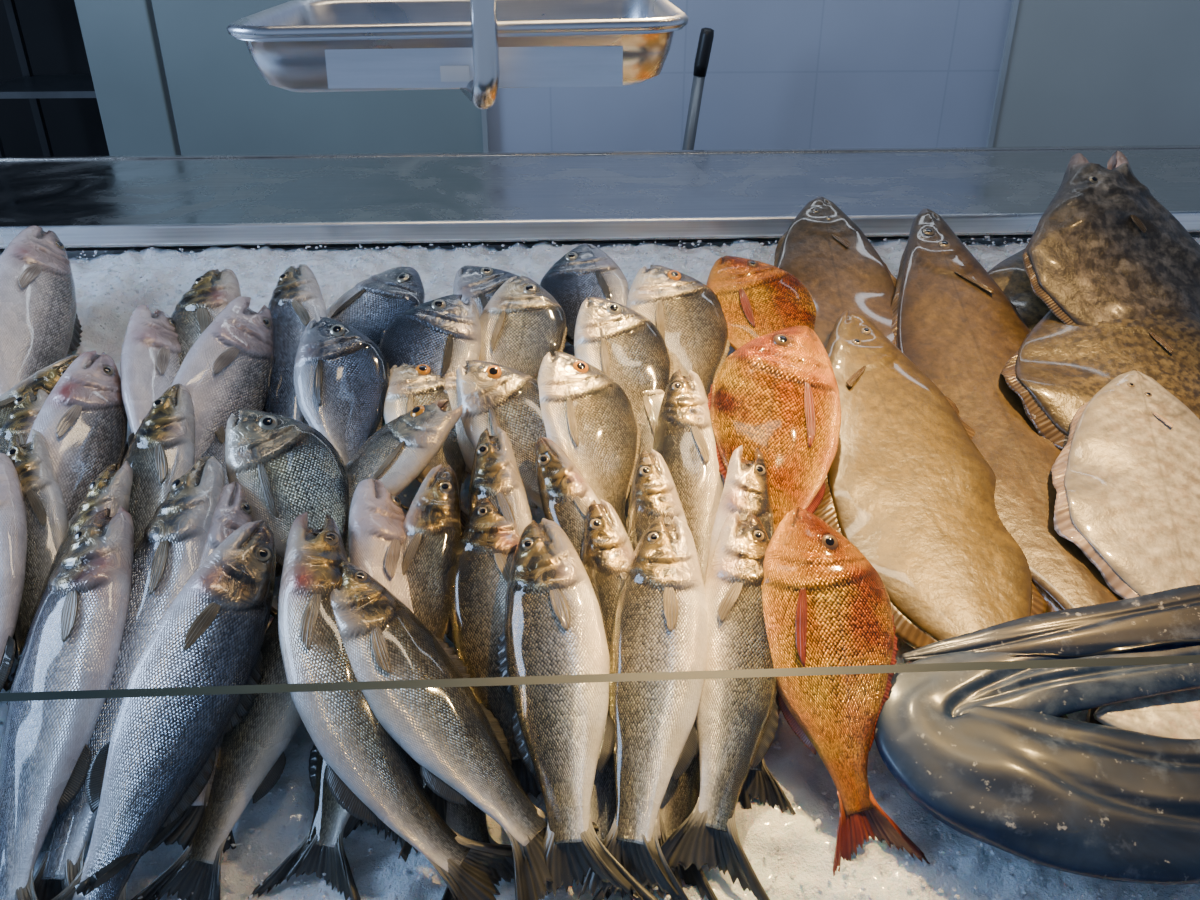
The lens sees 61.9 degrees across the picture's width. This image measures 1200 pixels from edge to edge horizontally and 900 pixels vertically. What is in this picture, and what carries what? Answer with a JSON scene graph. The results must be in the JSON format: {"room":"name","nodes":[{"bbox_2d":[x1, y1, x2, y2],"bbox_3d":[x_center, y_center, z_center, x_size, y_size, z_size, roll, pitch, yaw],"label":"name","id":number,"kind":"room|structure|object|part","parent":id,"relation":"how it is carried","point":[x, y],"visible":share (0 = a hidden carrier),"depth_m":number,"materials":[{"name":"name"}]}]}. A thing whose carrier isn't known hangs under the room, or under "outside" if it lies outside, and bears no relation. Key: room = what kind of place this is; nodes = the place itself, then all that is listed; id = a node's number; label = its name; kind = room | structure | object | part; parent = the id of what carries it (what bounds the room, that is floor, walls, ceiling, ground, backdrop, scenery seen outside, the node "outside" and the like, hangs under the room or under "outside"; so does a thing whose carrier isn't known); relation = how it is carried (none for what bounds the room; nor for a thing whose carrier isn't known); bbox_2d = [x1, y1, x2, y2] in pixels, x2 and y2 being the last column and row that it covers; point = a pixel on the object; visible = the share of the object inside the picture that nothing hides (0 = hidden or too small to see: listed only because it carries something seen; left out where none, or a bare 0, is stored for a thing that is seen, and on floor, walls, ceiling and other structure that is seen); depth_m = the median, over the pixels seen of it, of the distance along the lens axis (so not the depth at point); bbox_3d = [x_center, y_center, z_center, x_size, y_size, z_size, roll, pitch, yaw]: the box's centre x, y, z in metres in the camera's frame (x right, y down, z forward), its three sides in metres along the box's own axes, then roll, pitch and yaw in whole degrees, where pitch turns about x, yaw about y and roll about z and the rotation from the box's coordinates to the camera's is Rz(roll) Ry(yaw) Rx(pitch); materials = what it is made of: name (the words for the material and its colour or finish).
{"room":"food shop","nodes":[
{"label":"food shop","id":0,"kind":"room"},
{"bbox_2d":[0,0,109,156],"bbox_3d":[-2.879,-2.208,4.399,3.111,3.000,0.100,-1,28,-2],"label":"window","id":1,"kind":"structure","parent":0,"point":[51,30],"depth_m":4.62,"materials":[{"name":"black glass"}]},
{"bbox_2d":[226,0,688,109],"bbox_3d":[-0.140,-0.649,0.950,0.442,0.572,0.383,-1,28,-2],"label":"metal tray","id":2,"kind":"object","parent":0,"point":[477,48],"visible":1,"depth_m":0.95,"materials":[{"name":"metal"}]},
{"bbox_3d":[-0.118,-0.363,0.949,0.280,0.036,0.002,-1,19,-2],"label":"label plate","id":3,"kind":"part","parent":2,"relation":"part of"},
{"bbox_3d":[-0.127,-0.609,0.875,0.033,0.572,0.215,-5,29,-10],"label":"arm","id":4,"kind":"part","parent":2,"relation":"part of","materials":[{"name":"metal"}]},
{"bbox_2d":[487,0,1199,151],"bbox_3d":[1.539,-1.490,3.072,3.805,3.000,0.130,-1,28,-2],"label":"wall","id":5,"kind":"structure","parent":0,"point":[781,74],"depth_m":3.16,"materials":[{"name":"tile"}]},
{"bbox_2d":[151,0,482,154],"bbox_3d":[-0.841,-1.425,2.951,0.962,3.000,0.080,-1,28,-2],"label":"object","id":6,"kind":"structure","parent":5,"relation":"in","point":[222,103],"depth_m":3.10,"materials":[{"name":"silver metal"}]},
{"bbox_2d":[481,109,488,151],"bbox_3d":[-0.362,-1.415,2.932,0.016,3.000,0.020,-1,28,-2],"label":"door frame","id":7,"kind":"structure","parent":5,"relation":"attached to","point":[483,112],"depth_m":3.14,"materials":[{"name":"metal"}]},
{"bbox_2d":[986,0,1018,146],"bbox_3d":[1.266,-1.452,3.001,0.016,3.000,0.015,-1,28,-2],"label":"trim","id":8,"kind":"structure","parent":5,"relation":"attached to","point":[1014,6],"depth_m":3.14,"materials":[{"name":"metal"}]},
{"bbox_3d":[-0.285,0.623,2.370,8.000,0.050,6.600,-1,28,-2],"label":"floor","id":9,"kind":"structure","parent":0,"visible":0},
{"bbox_2d":[0,0,95,156],"bbox_3d":[-2.152,-1.485,4.112,0.600,2.000,0.460,-1,28,-2],"label":"storage shelf","id":10,"kind":"object","parent":9,"relation":"on","point":[33,87],"visible":0.17,"depth_m":4.13,"materials":[{"name":"metal"}]},
{"bbox_3d":[-2.417,-1.381,3.921,0.030,2.000,0.030,-1,28,-2],"label":"post","id":11,"kind":"part","parent":10,"relation":"part of","materials":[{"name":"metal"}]},
{"bbox_3d":[-2.436,-1.571,4.272,0.030,2.000,0.030,-1,28,-2],"label":"post","id":12,"kind":"part","parent":10,"relation":"part of","materials":[{"name":"metal"}]},
{"bbox_2d":[74,0,180,155],"bbox_3d":[-1.440,-1.412,2.926,0.205,3.000,0.080,-1,28,-2],"label":"wall panel","id":13,"kind":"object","parent":9,"relation":"on","point":[121,40],"depth_m":3.03,"materials":[{"name":"grey metal"}]},
{"bbox_2d":[0,233,1199,257],"bbox_3d":[-0.003,0.423,1.509,3.500,1.120,1.310,-1,28,-2],"label":"countertop","id":14,"kind":"structure","parent":9,"relation":"on","point":[998,240],"depth_m":1.80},
{"bbox_2d":[0,145,1199,248],"bbox_3d":[0.005,-0.381,2.077,4.600,0.354,0.559,-1,28,-2],"label":"ledge","id":15,"kind":"object","parent":14,"relation":"attached to","point":[455,197],"visible":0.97,"depth_m":1.91,"materials":[{"name":"silver metal"}]},
{"bbox_2d":[0,236,1199,899],"bbox_3d":[-0.003,0.078,1.328,3.300,0.376,1.245,-1,28,-2],"label":"crushed ice","id":16,"kind":"object","parent":14,"relation":"in","point":[790,855],"visible":0.21,"depth_m":1.00,"materials":[{"name":"white ice"}]},
{"bbox_2d":[0,453,27,691],"bbox_3d":[-0.669,0.213,1.072,0.118,0.270,0.418,-9,30,-17],"label":"fish","id":17,"kind":"object","parent":16,"relation":"on","point":[13,511],"visible":0.98,"depth_m":1.08,"materials":[{"name":"grey food"}]},
{"bbox_2d":[0,388,48,691],"bbox_3d":[-0.706,0.091,1.213,0.150,0.203,0.408,0,28,-1],"label":"fish","id":18,"kind":"object","parent":16,"relation":"on","point":[20,420],"visible":0.34,"depth_m":1.28,"materials":[{"name":"grey food"}]},
{"bbox_2d":[6,429,68,660],"bbox_3d":[-0.639,0.165,1.118,0.102,0.226,0.409,-13,31,-22],"label":"fish","id":19,"kind":"object","parent":16,"relation":"on","point":[47,518],"visible":0.31,"depth_m":1.15,"materials":[{"name":"grey food"}]},
{"bbox_2d":[0,355,79,427],"bbox_3d":[-0.794,0.056,1.270,0.128,0.226,0.416,16,32,27],"label":"fish","id":20,"kind":"object","parent":16,"relation":"on","point":[45,379],"visible":0.33,"depth_m":1.33,"materials":[{"name":"grey food"}]},
{"bbox_2d":[0,226,82,395],"bbox_3d":[-0.808,-0.120,1.457,0.158,0.303,0.480,-4,29,-7],"label":"fish","id":21,"kind":"object","parent":16,"relation":"on","point":[40,326],"visible":0.59,"depth_m":1.47,"materials":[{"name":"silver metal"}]},
{"bbox_2d":[0,461,132,746],"bbox_3d":[-0.575,0.215,1.071,0.124,0.247,0.396,6,29,11],"label":"fish","id":22,"kind":"object","parent":16,"relation":"on","point":[112,488],"visible":0.29,"depth_m":1.14,"materials":[{"name":"grey food"}]},
{"bbox_2d":[0,507,133,899],"bbox_3d":[-0.542,0.282,0.975,0.157,0.246,0.472,-7,29,-13],"label":"fish","id":23,"kind":"object","parent":16,"relation":"on","point":[73,640],"visible":0.98,"depth_m":0.98,"materials":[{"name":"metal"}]},
{"bbox_2d":[26,350,128,522],"bbox_3d":[-0.638,0.078,1.210,0.166,0.257,0.427,3,29,6],"label":"fish","id":24,"kind":"object","parent":16,"relation":"on","point":[82,423],"visible":0.44,"depth_m":1.26,"materials":[{"name":"grey food"}]},
{"bbox_2d":[33,456,224,899],"bbox_3d":[-0.489,0.248,1.018,0.151,0.260,0.551,-3,29,-5],"label":"fish","id":25,"kind":"object","parent":16,"relation":"on","point":[170,549],"visible":0.57,"depth_m":1.06,"materials":[{"name":"grey food"}]},
{"bbox_2d":[120,304,180,446],"bbox_3d":[-0.566,-0.011,1.313,0.107,0.242,0.448,-8,29,-14],"label":"fish","id":26,"kind":"object","parent":16,"relation":"on","point":[149,363],"visible":0.31,"depth_m":1.34,"materials":[{"name":"grey food"}]},
{"bbox_2d":[121,383,194,552],"bbox_3d":[-0.537,0.108,1.172,0.115,0.241,0.390,-1,28,-2],"label":"fish","id":27,"kind":"object","parent":16,"relation":"on","point":[161,450],"visible":0.35,"depth_m":1.21,"materials":[{"name":"grey food"}]},
{"bbox_2d":[75,482,252,895],"bbox_3d":[-0.402,0.244,1.043,0.109,0.234,0.451,0,28,1],"label":"fish","id":28,"kind":"object","parent":16,"relation":"on","point":[233,509],"visible":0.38,"depth_m":0.97,"materials":[{"name":"grey food"}]},
{"bbox_2d":[52,520,275,899],"bbox_3d":[-0.414,0.294,0.956,0.133,0.254,0.469,10,30,17],"label":"fish","id":29,"kind":"object","parent":16,"relation":"on","point":[159,756],"visible":0.98,"depth_m":0.97,"materials":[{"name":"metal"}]},
{"bbox_2d":[170,268,241,365],"bbox_3d":[-0.582,-0.081,1.391,0.188,0.232,0.404,2,28,4],"label":"fish","id":30,"kind":"object","parent":16,"relation":"on","point":[211,292],"visible":0.28,"depth_m":1.43,"materials":[{"name":"grey food"}]},
{"bbox_2d":[131,613,301,899],"bbox_3d":[-0.348,0.288,1.024,0.120,0.169,0.393,9,30,16],"label":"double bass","id":31,"kind":"object","parent":16,"relation":"on","point":[251,759],"visible":0.45,"depth_m":0.98,"materials":[{"name":"food"}]},
{"bbox_2d":[225,409,351,566],"bbox_3d":[-0.354,0.089,1.195,0.139,0.198,0.297,-14,31,-23],"label":"fish","id":32,"kind":"object","parent":31,"relation":"on","point":[286,469],"visible":0.59,"depth_m":1.20,"materials":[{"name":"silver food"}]},
{"bbox_2d":[171,296,274,463],"bbox_3d":[-0.510,-0.004,1.309,0.103,0.280,0.421,4,29,7],"label":"fish","id":33,"kind":"object","parent":16,"relation":"on","point":[228,369],"visible":0.39,"depth_m":1.33,"materials":[{"name":"grey food"}]},
{"bbox_2d":[200,426,277,616],"bbox_3d":[-0.491,0.057,1.266,0.154,0.185,0.366,-8,29,-14],"label":"fish","id":34,"kind":"object","parent":16,"relation":"on","point":[216,449],"visible":0.12,"depth_m":1.27,"materials":[{"name":"grey food"}]},
{"bbox_2d":[264,264,326,421],"bbox_3d":[-0.439,-0.094,1.411,0.132,0.222,0.416,1,28,1],"label":"fish","id":35,"kind":"object","parent":16,"relation":"on","point":[297,299],"visible":0.41,"depth_m":1.44,"materials":[{"name":"grey food"}]},
{"bbox_2d":[248,744,360,899],"bbox_3d":[-0.253,0.294,1.022,0.113,0.146,0.290,4,29,8],"label":"fish","id":36,"kind":"object","parent":16,"relation":"on","point":[321,851],"visible":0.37,"depth_m":0.95,"materials":[{"name":"food"}]},
{"bbox_2d":[276,399,462,602],"bbox_3d":[-0.298,0.052,1.240,0.292,0.165,0.118,-25,37,-38],"label":"fish","id":37,"kind":"object","parent":16,"relation":"on","point":[396,454],"visible":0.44,"depth_m":1.24,"materials":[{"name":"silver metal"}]},
{"bbox_2d":[293,317,408,510],"bbox_3d":[-0.338,-0.047,1.344,0.131,0.187,0.280,-8,29,-14],"label":"fish","id":38,"kind":"object","parent":37,"relation":"on","point":[341,376],"visible":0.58,"depth_m":1.34,"materials":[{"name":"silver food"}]},
{"bbox_2d":[326,266,424,344],"bbox_3d":[-0.378,-0.167,1.475,0.155,0.140,0.312,23,36,36],"label":"fish","id":39,"kind":"object","parent":16,"relation":"on","point":[369,307],"visible":0.44,"depth_m":1.49,"materials":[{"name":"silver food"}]},
{"bbox_2d":[302,464,460,874],"bbox_3d":[-0.203,0.211,1.067,0.101,0.220,0.419,5,29,9],"label":"fish","id":40,"kind":"object","parent":16,"relation":"on","point":[431,524],"visible":0.32,"depth_m":1.11,"materials":[{"name":"grey food"}]},
{"bbox_2d":[278,512,512,899],"bbox_3d":[-0.218,0.266,0.995,0.424,0.246,0.171,24,37,37],"label":"fish","id":41,"kind":"object","parent":16,"relation":"on","point":[369,774],"visible":0.7,"depth_m":0.95,"materials":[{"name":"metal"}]},
{"bbox_2d":[348,478,446,861],"bbox_3d":[-0.176,0.242,1.092,0.152,0.288,0.422,-9,30,-16],"label":"fish","id":42,"kind":"object","parent":16,"relation":"on","point":[376,534],"visible":0.35,"depth_m":1.10,"materials":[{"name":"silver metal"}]},
{"bbox_2d":[383,363,467,532],"bbox_3d":[-0.214,-0.003,1.323,0.124,0.145,0.302,-9,30,-16],"label":"fish","id":43,"kind":"object","parent":16,"relation":"on","point":[410,386],"visible":0.47,"depth_m":1.34,"materials":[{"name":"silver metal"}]},
{"bbox_2d":[479,276,566,379],"bbox_3d":[-0.118,-0.121,1.429,0.136,0.178,0.285,1,28,2],"label":"fish","id":44,"kind":"object","parent":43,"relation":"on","point":[522,322],"visible":0.47,"depth_m":1.44,"materials":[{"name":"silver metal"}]},
{"bbox_2d":[378,294,481,377],"bbox_3d":[-0.253,-0.094,1.393,0.146,0.169,0.287,5,29,9],"label":"fish","id":45,"kind":"object","parent":16,"relation":"on","point":[442,333],"visible":0.38,"depth_m":1.41,"materials":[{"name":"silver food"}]},
{"bbox_2d":[444,372,474,474],"bbox_3d":[-0.156,-0.015,1.337,0.121,0.132,0.317,-7,29,-13],"label":"fish","id":46,"kind":"object","parent":16,"relation":"on","point":[467,449],"visible":0.09,"depth_m":1.32,"materials":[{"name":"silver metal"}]},
{"bbox_2d":[330,561,598,899],"bbox_3d":[-0.150,0.264,0.996,0.375,0.202,0.170,24,36,37],"label":"fish","id":47,"kind":"object","parent":16,"relation":"on","point":[461,749],"visible":0.94,"depth_m":0.97,"materials":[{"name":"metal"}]},
{"bbox_2d":[423,780,513,899],"bbox_3d":[-0.166,0.320,1.005,0.123,0.110,0.285,-13,31,-23],"label":"fish","id":48,"kind":"object","parent":16,"relation":"on","point":[468,820],"visible":0.25,"depth_m":0.96,"materials":[{"name":"food"}]},
{"bbox_2d":[453,265,520,317],"bbox_3d":[-0.126,-0.177,1.503,0.135,0.148,0.276,-17,33,-28],"label":"fish","id":49,"kind":"object","parent":16,"relation":"on","point":[479,283],"visible":0.25,"depth_m":1.52,"materials":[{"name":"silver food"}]},
{"bbox_2d":[445,499,541,798],"bbox_3d":[-0.123,0.216,1.075,0.127,0.198,0.337,-7,29,-12],"label":"fish","id":50,"kind":"object","parent":16,"relation":"on","point":[487,544],"visible":0.37,"depth_m":1.08,"materials":[{"name":"grey food"}]},
{"bbox_2d":[468,427,532,536],"bbox_3d":[-0.101,0.171,1.116,0.114,0.235,0.413,-10,30,-18],"label":"fish","id":51,"kind":"object","parent":16,"relation":"on","point":[495,474],"visible":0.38,"depth_m":1.18,"materials":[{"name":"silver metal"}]},
{"bbox_2d":[456,360,546,509],"bbox_3d":[-0.082,0.015,1.274,0.124,0.196,0.285,-19,34,-31],"label":"fish","id":52,"kind":"object","parent":16,"relation":"on","point":[491,395],"visible":0.48,"depth_m":1.28,"materials":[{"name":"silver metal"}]},
{"bbox_2d":[495,518,658,899],"bbox_3d":[-0.046,0.260,0.998,0.138,0.217,0.386,-7,29,-13],"label":"fish","id":53,"kind":"object","parent":16,"relation":"on","point":[553,621],"visible":0.97,"depth_m":0.99,"materials":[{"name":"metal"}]},
{"bbox_2d":[540,243,628,345],"bbox_3d":[-0.010,-0.199,1.526,0.141,0.160,0.283,-9,30,-17],"label":"fish","id":54,"kind":"object","parent":16,"relation":"on","point":[586,271],"visible":0.34,"depth_m":1.55,"materials":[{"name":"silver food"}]},
{"bbox_2d":[537,351,640,532],"bbox_3d":[0.000,0.006,1.285,0.136,0.190,0.273,-11,30,-19],"label":"fish","id":55,"kind":"object","parent":16,"relation":"on","point":[585,411],"visible":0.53,"depth_m":1.28,"materials":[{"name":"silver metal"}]},
{"bbox_2d":[546,763,633,899],"bbox_3d":[0.015,0.302,1.015,0.122,0.137,0.324,8,29,14],"label":"fish","id":56,"kind":"object","parent":16,"relation":"on","point":[603,799],"visible":0.13,"depth_m":0.97,"materials":[{"name":"food"}]},
{"bbox_2d":[581,499,682,899],"bbox_3d":[0.027,0.250,1.030,0.114,0.220,0.415,1,28,2],"label":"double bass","id":57,"kind":"object","parent":16,"relation":"on","point":[607,551],"visible":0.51,"depth_m":1.09,"materials":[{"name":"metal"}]},
{"bbox_2d":[535,436,599,558],"bbox_3d":[0.007,0.172,1.119,0.092,0.225,0.419,-14,31,-24],"label":"fish","id":58,"kind":"object","parent":57,"relation":"on","point":[565,494],"visible":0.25,"depth_m":1.17,"materials":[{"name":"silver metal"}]},
{"bbox_2d":[578,515,707,899],"bbox_3d":[0.047,0.259,1.005,0.133,0.222,0.388,0,28,0],"label":"fish","id":59,"kind":"object","parent":16,"relation":"on","point":[660,621],"visible":0.93,"depth_m":0.99,"materials":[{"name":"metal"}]},
{"bbox_2d":[626,389,664,520],"bbox_3d":[0.043,0.000,1.330,0.119,0.140,0.305,-1,28,-2],"label":"sea bream","id":60,"kind":"object","parent":16,"relation":"on","point":[647,410],"visible":0.12,"depth_m":1.34,"materials":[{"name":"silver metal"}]},
{"bbox_2d":[574,297,673,406],"bbox_3d":[0.039,-0.080,1.380,0.137,0.193,0.268,-3,29,-6],"label":"sea bream","id":61,"kind":"object","parent":60,"relation":"on","point":[610,336],"visible":0.46,"depth_m":1.39,"materials":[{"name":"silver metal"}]},
{"bbox_2d":[627,449,686,550],"bbox_3d":[0.061,0.197,1.099,0.106,0.235,0.405,-3,29,-5],"label":"fish","id":62,"kind":"object","parent":16,"relation":"on","point":[653,494],"visible":0.23,"depth_m":1.16,"materials":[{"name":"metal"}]},
{"bbox_2d":[625,753,717,899],"bbox_3d":[0.096,0.298,1.028,0.102,0.138,0.308,5,29,9],"label":"fish","id":63,"kind":"object","parent":16,"relation":"on","point":[680,798],"visible":0.22,"depth_m":0.97,"materials":[{"name":"food"}]},
{"bbox_2d":[626,265,729,399],"bbox_3d":[0.126,-0.146,1.462,0.157,0.177,0.281,-5,29,-9],"label":"sea bream","id":64,"kind":"object","parent":16,"relation":"on","point":[690,318],"visible":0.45,"depth_m":1.47,"materials":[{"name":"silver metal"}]},
{"bbox_2d":[651,369,723,582],"bbox_3d":[0.099,0.084,1.211,0.168,0.230,0.392,0,28,1],"label":"fish","id":65,"kind":"object","parent":16,"relation":"on","point":[684,437],"visible":0.41,"depth_m":1.23,"materials":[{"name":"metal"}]},
{"bbox_2d":[660,511,778,899],"bbox_3d":[0.158,0.257,1.028,0.149,0.232,0.360,8,29,15],"label":"fish","id":66,"kind":"object","parent":16,"relation":"on","point":[735,724],"visible":0.82,"depth_m":1.00,"materials":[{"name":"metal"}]},
{"bbox_2d":[704,445,773,808],"bbox_3d":[0.152,0.192,1.092,0.107,0.226,0.421,9,30,16],"label":"fish","id":67,"kind":"object","parent":16,"relation":"on","point":[746,489],"visible":0.29,"depth_m":1.16,"materials":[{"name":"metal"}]},
{"bbox_2d":[706,256,816,349],"bbox_3d":[0.264,-0.170,1.494,0.169,0.171,0.305,-10,30,-18],"label":"sea bream","id":68,"kind":"object","parent":16,"relation":"on","point":[756,298],"visible":0.42,"depth_m":1.50,"materials":[{"name":"orange food"}]},
{"bbox_2d":[740,689,795,814],"bbox_3d":[0.164,0.253,1.069,0.125,0.128,0.297,8,29,14],"label":"fish","id":69,"kind":"object","parent":16,"relation":"on","point":[761,783],"visible":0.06,"depth_m":1.01,"materials":[{"name":"food"}]},
{"bbox_2d":[708,325,840,531],"bbox_3d":[0.210,0.016,1.252,0.172,0.220,0.435,6,29,11],"label":"sea bream","id":70,"kind":"object","parent":16,"relation":"on","point":[777,394],"visible":0.62,"depth_m":1.26,"materials":[{"name":"orange food"}]},
{"bbox_2d":[762,507,929,876],"bbox_3d":[0.246,0.235,1.037,0.149,0.235,0.306,-4,29,-7],"label":"sea bream","id":71,"kind":"object","parent":16,"relation":"on","point":[825,604],"visible":0.97,"depth_m":1.03,"materials":[{"name":"orange food"}]},
{"bbox_2d":[813,310,1068,718],"bbox_3d":[0.404,0.066,1.259,0.280,0.278,0.634,1,28,2],"label":"flounder","id":72,"kind":"object","parent":16,"relation":"on","point":[908,484],"visible":0.6,"depth_m":1.25,"materials":[{"name":"brown food"}]},
{"bbox_2d":[774,196,896,348],"bbox_3d":[0.371,-0.195,1.510,0.264,0.247,0.481,-11,30,-19],"label":"flounder","id":73,"kind":"object","parent":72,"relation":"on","point":[822,247],"visible":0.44,"depth_m":1.58,"materials":[{"name":"brown food"}]},
{"bbox_2d":[890,208,1122,724],"bbox_3d":[0.561,-0.028,1.347,0.286,0.367,0.881,-4,29,-8],"label":"flounder","id":74,"kind":"object","parent":16,"relation":"on","point":[951,319],"visible":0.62,"depth_m":1.41,"materials":[{"name":"brown food"}]},
{"bbox_2d":[988,249,1049,330],"bbox_3d":[0.674,-0.132,1.469,0.348,0.227,0.502,22,35,34],"label":"turbot","id":75,"kind":"object","parent":74,"relation":"on","point":[1010,275],"visible":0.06,"depth_m":1.55,"materials":[{"name":"grey food"}]},
{"bbox_2d":[874,643,1199,884],"bbox_3d":[0.544,0.286,1.000,0.534,0.114,0.277,-1,28,-2],"label":"conger eel","id":76,"kind":"object","parent":16,"relation":"on","point":[991,755],"visible":0.94,"depth_m":0.96,"materials":[{"name":"grey food"}]},
{"bbox_2d":[902,584,1199,662],"bbox_3d":[0.574,0.193,1.071,0.493,0.068,0.080,-5,29,-9],"label":"conger eel","id":77,"kind":"object","parent":76,"relation":"on","point":[1171,617],"visible":0.97,"depth_m":1.06,"materials":[{"name":"grey food"}]},
{"bbox_2d":[1051,370,1199,598],"bbox_3d":[0.687,0.080,1.217,0.267,0.195,0.398,-8,29,-14],"label":"flatfish","id":78,"kind":"object","parent":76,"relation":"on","point":[1126,474],"visible":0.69,"depth_m":1.23,"materials":[{"name":"beige food"}]},
{"bbox_2d":[1001,307,1199,448],"bbox_3d":[0.715,-0.037,1.339,0.357,0.244,0.527,19,33,30],"label":"turbot","id":79,"kind":"object","parent":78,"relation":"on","point":[1058,367],"visible":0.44,"depth_m":1.39,"materials":[{"name":"brown food"}]},
{"bbox_2d":[1022,151,1199,325],"bbox_3d":[0.794,-0.269,1.511,0.274,0.291,0.319,21,35,33],"label":"turbot","id":80,"kind":"object","parent":16,"relation":"on","point":[1103,248],"visible":0.64,"depth_m":1.49,"materials":[{"name":"brown food"}]},
{"bbox_2d":[1093,689,1199,738],"bbox_3d":[0.754,0.277,1.037,0.494,0.058,0.160,-3,29,-5],"label":"plaice","id":81,"kind":"object","parent":16,"relation":"on","point":[1173,715],"visible":0.6,"depth_m":1.02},
{"bbox_2d":[0,655,1199,701],"bbox_3d":[0.026,0.328,0.749,3.300,0.410,0.008,-1,28,-2],"label":"glass panel","id":82,"kind":"object","parent":14,"relation":"attached to","point":[1122,661],"visible":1,"depth_m":0.65,"materials":[{"name":"clear"}]},
{"bbox_2d":[682,27,713,149],"bbox_3d":[0.152,-0.578,3.110,0.340,1.359,0.070,-1,28,-2],"label":"broom","id":83,"kind":"object","parent":9,"relation":"on","point":[706,36],"visible":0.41,"depth_m":2.85,"materials":[{"name":"metal"}]}
]}

